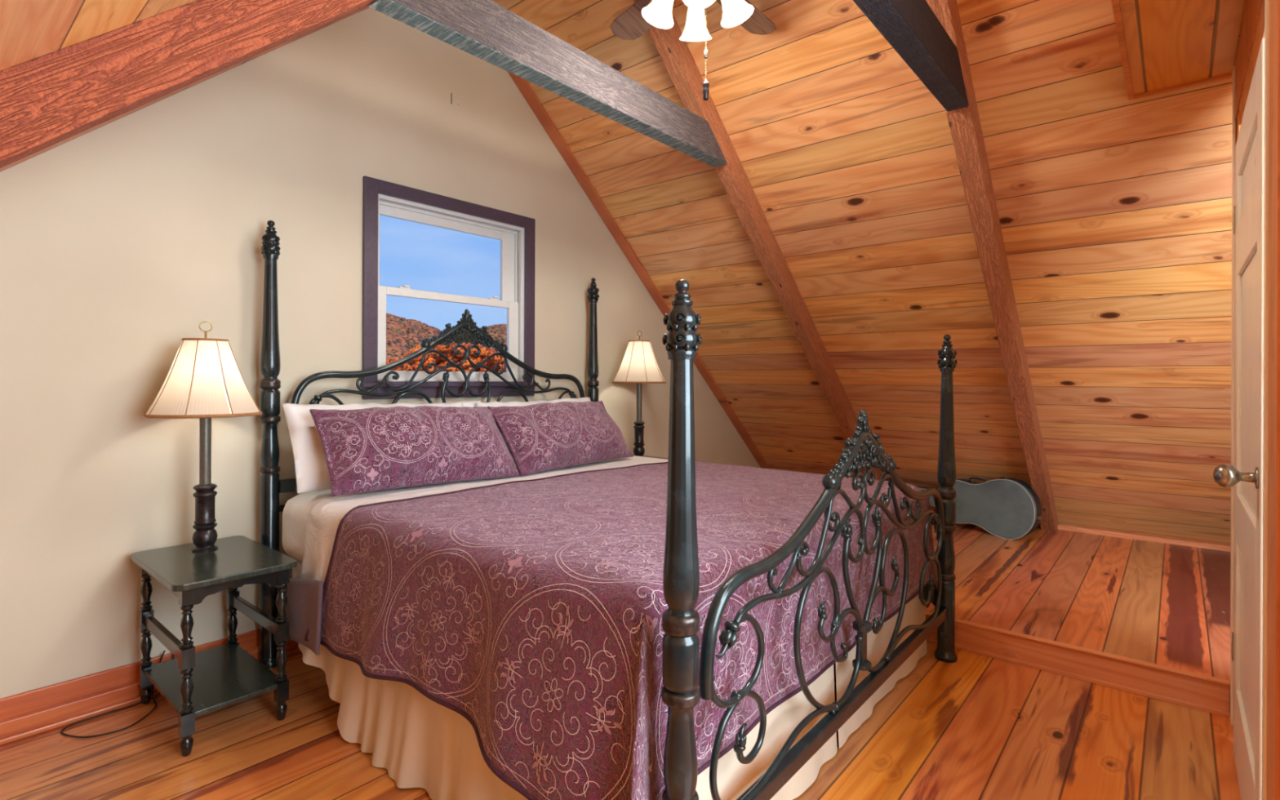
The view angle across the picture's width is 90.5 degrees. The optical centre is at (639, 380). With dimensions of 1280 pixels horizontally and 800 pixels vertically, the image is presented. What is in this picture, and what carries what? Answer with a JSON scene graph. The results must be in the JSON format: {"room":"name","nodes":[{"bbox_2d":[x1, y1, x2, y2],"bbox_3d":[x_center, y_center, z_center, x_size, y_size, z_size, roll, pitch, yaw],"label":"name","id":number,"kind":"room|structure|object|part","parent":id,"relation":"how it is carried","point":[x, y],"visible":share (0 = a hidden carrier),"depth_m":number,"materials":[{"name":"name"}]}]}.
{"room":"attic bedroom","nodes":[
{"label":"attic bedroom","id":0,"kind":"room"},
{"bbox_2d":[0,0,196,71],"bbox_3d":[-0.603,-0.569,0.499,4.950,3.536,3.981,0,0,40],"label":"ceiling","id":1,"kind":"structure","parent":0,"point":[30,29],"depth_m":1.31,"materials":[{"name":"brown wood"}]},
{"bbox_2d":[0,0,375,168],"bbox_3d":[-1.404,-0.547,1.364,0.090,3.427,3.846,0,0,40],"label":"rafter","id":2,"kind":"object","parent":1,"relation":"attached to","point":[46,100],"visible":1,"depth_m":1.52,"materials":[{"name":"brown wood"}]},
{"bbox_2d":[0,7,760,698],"bbox_3d":[-1.110,-0.473,3.605,0.140,3.670,7.970,0,0,40],"label":"wall","id":3,"kind":"structure","parent":0,"point":[147,226],"depth_m":2.68,"materials":[{"name":"paint"}]},
{"bbox_2d":[0,628,259,719],"bbox_3d":[-1.924,1.171,2.530,0.018,0.135,5.045,0,0,40],"label":"baseboard","id":4,"kind":"structure","parent":3,"relation":"attached to","point":[45,696],"depth_m":2.35,"materials":[{"name":"brown wood"}]},
{"bbox_2d":[0,637,301,745],"bbox_3d":[-1.903,1.205,2.512,0.036,0.068,5.045,0,0,40],"label":"trim","id":5,"kind":"structure","parent":3,"relation":"attached to","point":[33,719],"depth_m":2.31,"materials":[{"name":"brown wood"}]},
{"bbox_2d":[0,4,369,172],"bbox_3d":[-2.276,-0.602,2.054,0.084,3.324,3.753,0,0,40],"label":"trim","id":6,"kind":"structure","parent":3,"relation":"attached to","point":[134,110],"depth_m":2.52,"materials":[{"name":"brown wood"}]},
{"bbox_2d":[360,175,538,399],"bbox_3d":[-1.065,-0.460,3.616,0.175,1.114,1.125,0,0,40],"label":"window","id":7,"kind":"structure","parent":3,"relation":"in","point":[516,233],"depth_m":3.57,"materials":[{"name":"paint"}]},
{"bbox_3d":[-1.099,-0.701,3.643,0.028,0.485,0.942,0,0,40],"label":"sash","id":8,"kind":"part","parent":7,"relation":"part of","materials":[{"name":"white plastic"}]},
{"bbox_3d":[-1.066,-0.240,3.611,0.026,0.492,0.926,0,0,40],"label":"sash","id":9,"kind":"part","parent":7,"relation":"part of","materials":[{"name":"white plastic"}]},
{"bbox_3d":[-1.018,0.026,3.574,0.045,0.023,1.125,0,0,40],"label":"sill","id":10,"kind":"part","parent":7,"relation":"part of","materials":[{"name":"paint"}]},
{"bbox_3d":[-1.084,-0.468,3.629,0.130,1.000,0.990,0,0,40],"label":"frame","id":11,"kind":"part","parent":7,"relation":"part of","materials":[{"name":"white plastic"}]},
{"bbox_2d":[507,71,769,468],"bbox_3d":[0.189,-0.562,4.963,0.084,3.386,3.836,0,0,40],"label":"trim","id":12,"kind":"structure","parent":3,"relation":"attached to","point":[522,85],"depth_m":4.51,"materials":[{"name":"brown wood"}]},
{"bbox_2d":[930,506,1231,551],"bbox_3d":[3.141,1.116,4.894,4.510,0.035,0.080,0,0,40],"label":"trim","id":13,"kind":"structure","parent":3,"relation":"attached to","point":[1203,544],"depth_m":4.48,"materials":[{"name":"brown wood"}]},
{"bbox_2d":[0,640,1240,799],"bbox_3d":[-0.244,1.305,1.008,4.850,0.120,5.295,0,0,40],"label":"floor","id":14,"kind":"structure","parent":0,"point":[975,726],"depth_m":2.13,"materials":[{"name":"brown wood"}]},
{"bbox_2d":[60,650,173,737],"bbox_3d":[-1.882,1.159,2.350,0.201,0.161,0.370,0,0,28],"label":"power cord","id":15,"kind":"object","parent":14,"relation":"on","point":[153,696],"visible":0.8,"depth_m":2.30,"materials":[{"name":"black plastic"}]},
{"bbox_2d":[130,535,297,756],"bbox_3d":[-1.603,0.952,2.376,0.605,0.577,0.385,0,0,40],"label":"nightstand","id":16,"kind":"object","parent":14,"relation":"on","point":[194,684],"visible":1,"depth_m":2.31,"materials":[{"name":"black paint"}]},
{"bbox_3d":[-1.893,0.962,2.432,0.038,0.555,0.038,0,0,40],"label":"leg","id":17,"kind":"part","parent":16,"relation":"part of","materials":[{"name":"black paint"}]},
{"bbox_3d":[-1.696,0.709,2.265,0.479,0.048,0.016,0,0,40],"label":"rail","id":18,"kind":"part","parent":16,"relation":"part of","materials":[{"name":"black paint"}]},
{"bbox_3d":[-1.500,0.963,2.099,0.038,0.555,0.038,0,0,40],"label":"leg","id":19,"kind":"part","parent":16,"relation":"part of","materials":[{"name":"black paint"}]},
{"bbox_2d":[143,321,262,551],"bbox_3d":[-1.703,0.216,2.484,0.384,0.893,0.384,0,0,40],"label":"table lamp","id":20,"kind":"object","parent":16,"relation":"on","point":[204,380],"visible":1,"depth_m":2.41,"materials":[{"name":"beige fabric"}]},
{"bbox_3d":[-1.702,-0.011,2.484,0.377,0.288,0.377,0,0,40],"label":"lamp shade","id":21,"kind":"part","parent":20,"relation":"part of","materials":[{"name":"white fabric"}]},
{"bbox_3d":[-1.703,0.236,2.484,0.039,0.346,0.039,0,0,40],"label":"stem","id":22,"kind":"part","parent":20,"relation":"part of","materials":[{"name":"silver metal"}]},
{"bbox_2d":[143,644,277,716],"bbox_3d":[-1.603,1.111,2.376,0.539,0.016,0.315,0,0,40],"label":"shelf","id":23,"kind":"object","parent":16,"relation":"attached to","point":[224,675],"depth_m":2.34,"materials":[{"name":"black wood"}]},
{"bbox_3d":[-1.705,0.962,2.654,0.038,0.555,0.038,0,0,40],"label":"leg","id":24,"kind":"part","parent":16,"relation":"part of","materials":[{"name":"black paint"}]},
{"bbox_3d":[-1.312,0.964,2.321,0.038,0.555,0.038,0,0,40],"label":"leg","id":25,"kind":"part","parent":16,"relation":"part of","materials":[{"name":"black paint"}]},
{"bbox_2d":[257,220,957,799],"bbox_3d":[-0.116,0.278,2.807,2.320,1.936,2.094,0,0,40],"label":"bed","id":26,"kind":"object","parent":14,"relation":"on","point":[684,668],"visible":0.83,"depth_m":1.97,"materials":[{"name":"black paint"}]},
{"bbox_3d":[-1.612,0.355,2.763,0.094,1.770,0.094,0,0,40],"label":"post","id":27,"kind":"part","parent":26,"relation":"part of","materials":[{"name":"black paint"}]},
{"bbox_3d":[-0.967,0.567,3.526,0.024,0.030,1.940,0,0,40],"label":"rail","id":28,"kind":"part","parent":26,"relation":"part of","materials":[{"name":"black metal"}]},
{"bbox_2d":[292,559,302,578],"bbox_3d":[-0.143,0.867,2.827,2.030,0.184,1.890,0,0,40],"label":"box spring","id":29,"kind":"object","parent":26,"relation":"on","point":[296,571],"visible":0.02,"depth_m":2.71,"materials":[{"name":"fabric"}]},
{"bbox_2d":[282,467,519,561],"bbox_3d":[-0.136,0.630,2.823,2.069,0.292,2.007,0,0,40],"label":"mattress","id":30,"kind":"object","parent":29,"relation":"on","point":[295,512],"visible":0.05,"depth_m":2.61,"materials":[{"name":"white fabric"}]},
{"bbox_2d":[281,401,463,493],"bbox_3d":[-1.157,0.288,2.953,0.232,0.375,0.888,0,0,40],"label":"pillow","id":31,"kind":"object","parent":30,"relation":"on","point":[312,473],"visible":0.2,"depth_m":2.65,"materials":[{"name":"white fabric"}]},
{"bbox_2d":[331,400,480,407],"bbox_3d":[-1.105,0.291,3.146,0.156,0.354,0.840,0,0,40],"label":"pillow","id":32,"kind":"object","parent":30,"relation":"on","point":[470,404],"visible":0.02,"depth_m":3.42,"materials":[{"name":"white fabric"}]},
{"bbox_2d":[301,455,667,583],"bbox_3d":[-0.496,0.680,3.127,0.458,0.422,2.116,0,0,40],"label":"sheet","id":33,"kind":"object","parent":30,"relation":"on","point":[324,517],"visible":0.48,"depth_m":2.50,"materials":[{"name":"fabric"}]},
{"bbox_2d":[309,405,520,496],"bbox_3d":[-0.963,0.290,2.850,0.289,0.351,0.895,0,0,43],"label":"pillow sham","id":34,"kind":"object","parent":33,"relation":"on","point":[371,449],"visible":1,"depth_m":2.69,"materials":[{"name":"purple fabric"}]},
{"bbox_2d":[487,400,634,475],"bbox_3d":[-0.396,0.291,3.495,0.289,0.344,0.892,0,0,37],"label":"pillow sham","id":35,"kind":"object","parent":33,"relation":"on","point":[545,436],"visible":1,"depth_m":3.31,"materials":[{"name":"purple fabric"}]},
{"bbox_2d":[475,397,591,467],"bbox_3d":[-0.519,0.296,3.693,0.248,0.371,0.888,0,0,40],"label":"pillow","id":36,"kind":"object","parent":30,"relation":"on","point":[495,404],"visible":0.08,"depth_m":3.57,"materials":[{"name":"white fabric"}]},
{"bbox_2d":[286,461,937,799],"bbox_3d":[0.011,0.814,2.697,1.814,0.711,2.242,0,0,40],"label":"coverlet","id":37,"kind":"object","parent":30,"relation":"on","point":[531,611],"visible":0.79,"depth_m":1.80,"materials":[{"name":"purple fabric"}]},
{"bbox_3d":[-1.260,-0.062,3.176,0.033,0.538,0.927,0,0,40],"label":"rail","id":38,"kind":"part","parent":26,"relation":"part of","materials":[{"name":"black metal"}]},
{"bbox_3d":[-0.668,-0.060,3.876,0.033,0.538,0.927,0,0,40],"label":"rail","id":39,"kind":"part","parent":26,"relation":"part of","materials":[{"name":"black metal"}]},
{"bbox_3d":[-0.319,0.360,4.289,0.094,1.770,0.094,0,0,40],"label":"post","id":40,"kind":"part","parent":26,"relation":"part of","materials":[{"name":"black paint"}]},
{"bbox_3d":[0.085,0.601,1.324,0.094,1.290,0.094,0,0,40],"label":"post","id":41,"kind":"part","parent":26,"relation":"part of","materials":[{"name":"black paint"}]},
{"bbox_3d":[0.436,0.429,1.737,0.033,0.538,0.927,0,0,40],"label":"rail","id":42,"kind":"part","parent":26,"relation":"part of","materials":[{"name":"black metal"}]},
{"bbox_3d":[0.730,1.030,2.087,0.032,0.048,1.940,0,0,40],"label":"rail","id":43,"kind":"part","parent":26,"relation":"part of","materials":[{"name":"black metal"}]},
{"bbox_3d":[1.029,0.431,2.437,0.033,0.538,0.927,0,0,40],"label":"rail","id":44,"kind":"part","parent":26,"relation":"part of","materials":[{"name":"black metal"}]},
{"bbox_3d":[0.479,0.948,3.512,2.166,0.060,0.030,0,0,40],"label":"rail","id":45,"kind":"part","parent":26,"relation":"part of","materials":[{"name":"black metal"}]},
{"bbox_3d":[1.378,0.606,2.850,0.094,1.290,0.094,0,0,40],"label":"post","id":46,"kind":"part","parent":26,"relation":"part of","materials":[{"name":"black paint"}]},
{"bbox_2d":[298,593,927,799],"bbox_3d":[-0.013,1.023,2.713,1.816,0.434,2.155,0,0,40],"label":"bedskirt","id":47,"kind":"object","parent":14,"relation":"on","point":[421,742],"visible":0.24,"depth_m":1.94,"materials":[{"name":"beige fabric"}]},
{"bbox_3d":[-1.117,1.019,2.290,0.680,0.434,0.059,0,0,40],"label":"skirt panel","id":48,"kind":"part","parent":47,"relation":"part of","materials":[{"name":"beige fabric"}]},
{"bbox_3d":[-0.442,1.021,1.709,1.090,0.434,0.069,0,0,40],"label":"skirt panel","id":49,"kind":"part","parent":47,"relation":"part of","materials":[{"name":"beige fabric"}]},
{"bbox_3d":[0.342,1.024,1.750,0.029,0.434,0.985,0,0,40],"label":"skirt panel","id":50,"kind":"part","parent":47,"relation":"part of","materials":[{"name":"beige fabric"}]},
{"bbox_3d":[0.990,1.026,2.522,0.020,0.434,1.000,0,0,40],"label":"skirt panel","id":51,"kind":"part","parent":47,"relation":"part of","materials":[{"name":"beige fabric"}]},
{"bbox_2d":[643,455,702,462],"bbox_3d":[0.097,0.896,4.278,0.590,0.700,0.385,0,0,40],"label":"nightstand","id":52,"kind":"object","parent":14,"relation":"on","point":[643,455],"visible":0.02,"depth_m":4.47,"materials":[{"name":"black paint"}]},
{"bbox_2d":[612,330,666,457],"bbox_3d":[-0.006,0.099,4.463,0.384,0.893,0.384,0,0,40],"label":"table lamp","id":53,"kind":"object","parent":52,"relation":"on","point":[638,366],"visible":0.97,"depth_m":4.37,"materials":[{"name":"white fabric"}]},
{"bbox_3d":[-0.006,0.119,4.463,0.039,0.346,0.039,0,0,40],"label":"stem","id":54,"kind":"part","parent":53,"relation":"part of","materials":[{"name":"silver metal"}]},
{"bbox_3d":[-0.005,-0.128,4.463,0.377,0.288,0.377,0,0,40],"label":"lamp shade","id":55,"kind":"part","parent":53,"relation":"part of","materials":[{"name":"white fabric"}]},
{"bbox_2d":[925,523,1230,713],"bbox_3d":[2.368,1.203,4.090,4.850,0.144,2.825,0,0,40],"label":"platform","id":56,"kind":"object","parent":14,"relation":"on","point":[1168,605],"visible":0.22,"depth_m":3.37,"materials":[{"name":"brown wood"}]},
{"bbox_2d":[884,476,1041,539],"bbox_3d":[2.410,0.919,4.906,0.131,0.432,1.257,0,0,-37],"label":"guitar case","id":57,"kind":"object","parent":56,"relation":"on","point":[1010,508],"visible":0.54,"depth_m":4.57,"materials":[{"name":"plastic"}]},
{"bbox_3d":[2.522,0.750,4.740,0.012,0.040,0.123,0,0,-37],"label":"handle","id":58,"kind":"part","parent":57,"relation":"part of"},
{"bbox_2d":[925,611,1230,717],"bbox_3d":[0.962,1.187,3.419,3.252,0.126,0.042,0,0,40],"label":"step riser","id":59,"kind":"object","parent":56,"relation":"attached to","point":[1209,694],"depth_m":2.62,"materials":[{"name":"brown wood"}]},
{"bbox_2d":[491,0,1244,544],"bbox_3d":[2.006,-0.517,3.578,4.950,3.620,4.090,0,0,40],"label":"ceiling","id":60,"kind":"structure","parent":0,"point":[1114,211],"depth_m":3.48,"materials":[{"name":"brown wood"}]},
{"bbox_2d":[609,0,776,100],"bbox_3d":[0.243,-1.663,2.452,1.108,1.180,1.066,0,0,40],"label":"ceiling fan","id":61,"kind":"object","parent":60,"relation":"hanging from","point":[637,19],"visible":1,"depth_m":2.51,"materials":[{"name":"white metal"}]},
{"bbox_3d":[0.004,-1.569,2.739,0.142,0.033,0.375,0,0,-34],"label":"blade","id":62,"kind":"part","parent":61,"relation":"part of","materials":[{"name":"brown wood"}]},
{"bbox_3d":[0.067,-1.436,2.422,0.127,0.150,0.129,0,0,40],"label":"lamp shade","id":63,"kind":"part","parent":61,"relation":"part of","materials":[{"name":"beige glass"}]},
{"bbox_3d":[0.225,-1.436,2.568,0.129,0.150,0.127,0,0,40],"label":"lamp shade","id":64,"kind":"part","parent":61,"relation":"part of","materials":[{"name":"beige glass"}]},
{"bbox_3d":[0.213,-1.436,2.265,0.129,0.150,0.127,0,0,40],"label":"lamp shade","id":65,"kind":"part","parent":61,"relation":"part of","materials":[{"name":"beige glass"}]},
{"bbox_3d":[0.249,-1.351,2.391,0.004,0.209,0.004,0,0,40],"label":"pull chain","id":66,"kind":"part","parent":61,"relation":"part of","materials":[{"name":"gold metal"}]},
{"bbox_3d":[0.253,-1.304,2.426,0.004,0.302,0.004,0,0,40],"label":"pull chain","id":67,"kind":"part","parent":61,"relation":"part of","materials":[{"name":"gold metal"}]},
{"bbox_3d":[0.370,-1.435,2.410,0.127,0.150,0.129,0,0,40],"label":"lamp shade","id":68,"kind":"part","parent":61,"relation":"part of","materials":[{"name":"beige glass"}]},
{"bbox_3d":[0.456,-1.567,2.723,0.142,0.033,0.377,0,0,40],"label":"blade","id":69,"kind":"part","parent":61,"relation":"part of","materials":[{"name":"brown wood"}]},
{"bbox_2d":[633,0,883,479],"bbox_3d":[1.007,-0.526,4.209,0.090,3.452,3.889,0,0,40],"label":"rafter","id":70,"kind":"object","parent":60,"relation":"attached to","point":[677,57],"visible":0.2,"depth_m":3.80,"materials":[{"name":"brown wood"}]},
{"bbox_2d":[368,0,727,167],"bbox_3d":[-0.196,-1.291,2.783,0.095,0.177,2.003,0,0,40],"label":"ceiling beam","id":71,"kind":"structure","parent":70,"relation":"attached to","point":[484,29],"depth_m":2.55,"materials":[{"name":"grey wood"}]},
{"bbox_2d":[925,0,1058,531],"bbox_3d":[1.935,-0.522,3.421,0.095,3.452,3.889,0,0,40],"label":"rafter","id":72,"kind":"object","parent":60,"relation":"attached to","point":[964,123],"visible":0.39,"depth_m":3.28,"materials":[{"name":"brown wood"}]},
{"bbox_2d":[853,0,968,111],"bbox_3d":[0.733,-1.274,1.995,0.090,0.175,2.033,0,0,40],"label":"ceiling beam","id":73,"kind":"structure","parent":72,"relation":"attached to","point":[910,27],"depth_m":2.31,"materials":[{"name":"black wood"}]},
{"bbox_2d":[1119,0,1244,94],"bbox_3d":[1.518,-1.179,1.774,0.290,0.058,1.830,0,0,40],"label":"ceiling","id":74,"kind":"structure","parent":0,"point":[1169,42],"depth_m":2.14,"materials":[{"name":"brown wood"}]},
{"bbox_2d":[1233,0,1246,606],"bbox_3d":[1.730,-0.123,1.694,0.132,2.750,1.588,0,0,40],"label":"wall","id":75,"kind":"structure","parent":0,"point":[1245,2],"depth_m":2.31,"materials":[{"name":"brown wood"}]},
{"bbox_2d":[1111,0,1231,100],"bbox_3d":[1.514,-1.160,1.783,0.307,0.038,1.840,0,0,40],"label":"trim","id":76,"kind":"structure","parent":75,"relation":"attached to","point":[1115,3],"depth_m":2.38,"materials":[{"name":"brown wood"}]},
{"bbox_2d":[1230,66,1235,725],"bbox_3d":[2.174,0.056,2.325,0.006,2.395,0.055,0,0,40],"label":"trim","id":77,"kind":"structure","parent":75,"relation":"attached to","point":[1233,68],"depth_m":2.31,"materials":[{"name":"brown wood"}]},
{"bbox_2d":[1213,37,1264,799],"bbox_3d":[1.700,0.227,1.807,0.123,2.030,0.886,0,0,40],"label":"door","id":78,"kind":"structure","parent":75,"relation":"in","point":[1246,476],"depth_m":1.75,"materials":[{"name":"white wood"}]},
{"bbox_3d":[1.430,0.231,1.523,0.079,0.058,0.058,0,0,40],"label":"knob","id":79,"kind":"part","parent":78,"relation":"part of","materials":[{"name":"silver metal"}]},
{"bbox_3d":[1.722,1.117,1.777,0.044,0.250,0.650,0,0,40],"label":"rail","id":80,"kind":"part","parent":78,"relation":"part of","materials":[{"name":"white wood"}]},
{"bbox_3d":[1.725,0.442,1.777,0.044,0.160,0.650,0,0,40],"label":"rail","id":81,"kind":"part","parent":78,"relation":"part of","materials":[{"name":"white wood"}]},
{"bbox_3d":[1.728,-0.418,1.777,0.044,0.160,0.650,0,0,40],"label":"rail","id":82,"kind":"part","parent":78,"relation":"part of","materials":[{"name":"white wood"}]},
{"bbox_3d":[1.729,-0.723,1.777,0.044,0.130,0.650,0,0,40],"label":"rail","id":83,"kind":"part","parent":78,"relation":"part of","materials":[{"name":"white wood"}]},
{"bbox_3d":[1.723,0.757,1.777,0.022,0.470,0.650,0,0,40],"label":"panel","id":84,"kind":"part","parent":78,"relation":"part of","materials":[{"name":"white wood"}]},
{"bbox_3d":[1.726,0.012,1.777,0.022,0.700,0.650,0,0,40],"label":"panel","id":85,"kind":"part","parent":78,"relation":"part of","materials":[{"name":"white wood"}]},
{"bbox_3d":[1.728,-0.578,1.777,0.022,0.160,0.650,0,0,40],"label":"panel","id":86,"kind":"part","parent":78,"relation":"part of","materials":[{"name":"white wood"}]},
{"bbox_2d":[1235,0,1264,136],"bbox_3d":[1.766,0.055,1.829,0.019,2.395,1.220,0,0,40],"label":"trim","id":87,"kind":"structure","parent":75,"relation":"attached to","point":[1252,33],"depth_m":1.90,"materials":[{"name":"brown wood"}]},
{"bbox_2d":[1262,0,1269,799],"bbox_3d":[1.379,0.101,1.383,0.032,2.300,0.120,0,0,40],"label":"trim","id":88,"kind":"structure","parent":75,"relation":"attached to","point":[1266,2],"depth_m":1.35,"materials":[{"name":"brown wood"}]},
{"bbox_2d":[1266,0,1279,799],"bbox_3d":[1.318,0.051,1.307,0.028,2.400,0.245,0,0,40],"label":"trim","id":89,"kind":"structure","parent":75,"relation":"attached to","point":[1273,751],"depth_m":1.26,"materials":[{"name":"brown wood"}]},
{"label":"outside","id":90,"kind":"structure","parent":0,"visible":0},
{"bbox_3d":[-5.868,-10.832,268.544,310.000,34.125,480.000,0,0,40],"label":"hills","id":91,"kind":"object","parent":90,"visible":0},
{"bbox_2d":[386,312,506,359],"bbox_3d":[-54.445,-13.051,235.956,146.331,31.137,185.410,0,0,40],"label":"hillside trees","id":92,"kind":"object","parent":91,"relation":"on","point":[398,343],"visible":0.16,"depth_m":202.11,"materials":[{"name":"brown plant"}]},
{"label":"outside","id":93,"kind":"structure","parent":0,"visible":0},
{"bbox_2d":[386,342,506,372],"bbox_3d":[-20.776,0.806,66.896,19.073,12.000,41.142,0,0,-9],"label":"autumn leaves","id":94,"kind":"object","parent":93,"point":[447,350],"visible":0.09,"depth_m":54.32,"materials":[{"name":"orange plant"}]}
]}

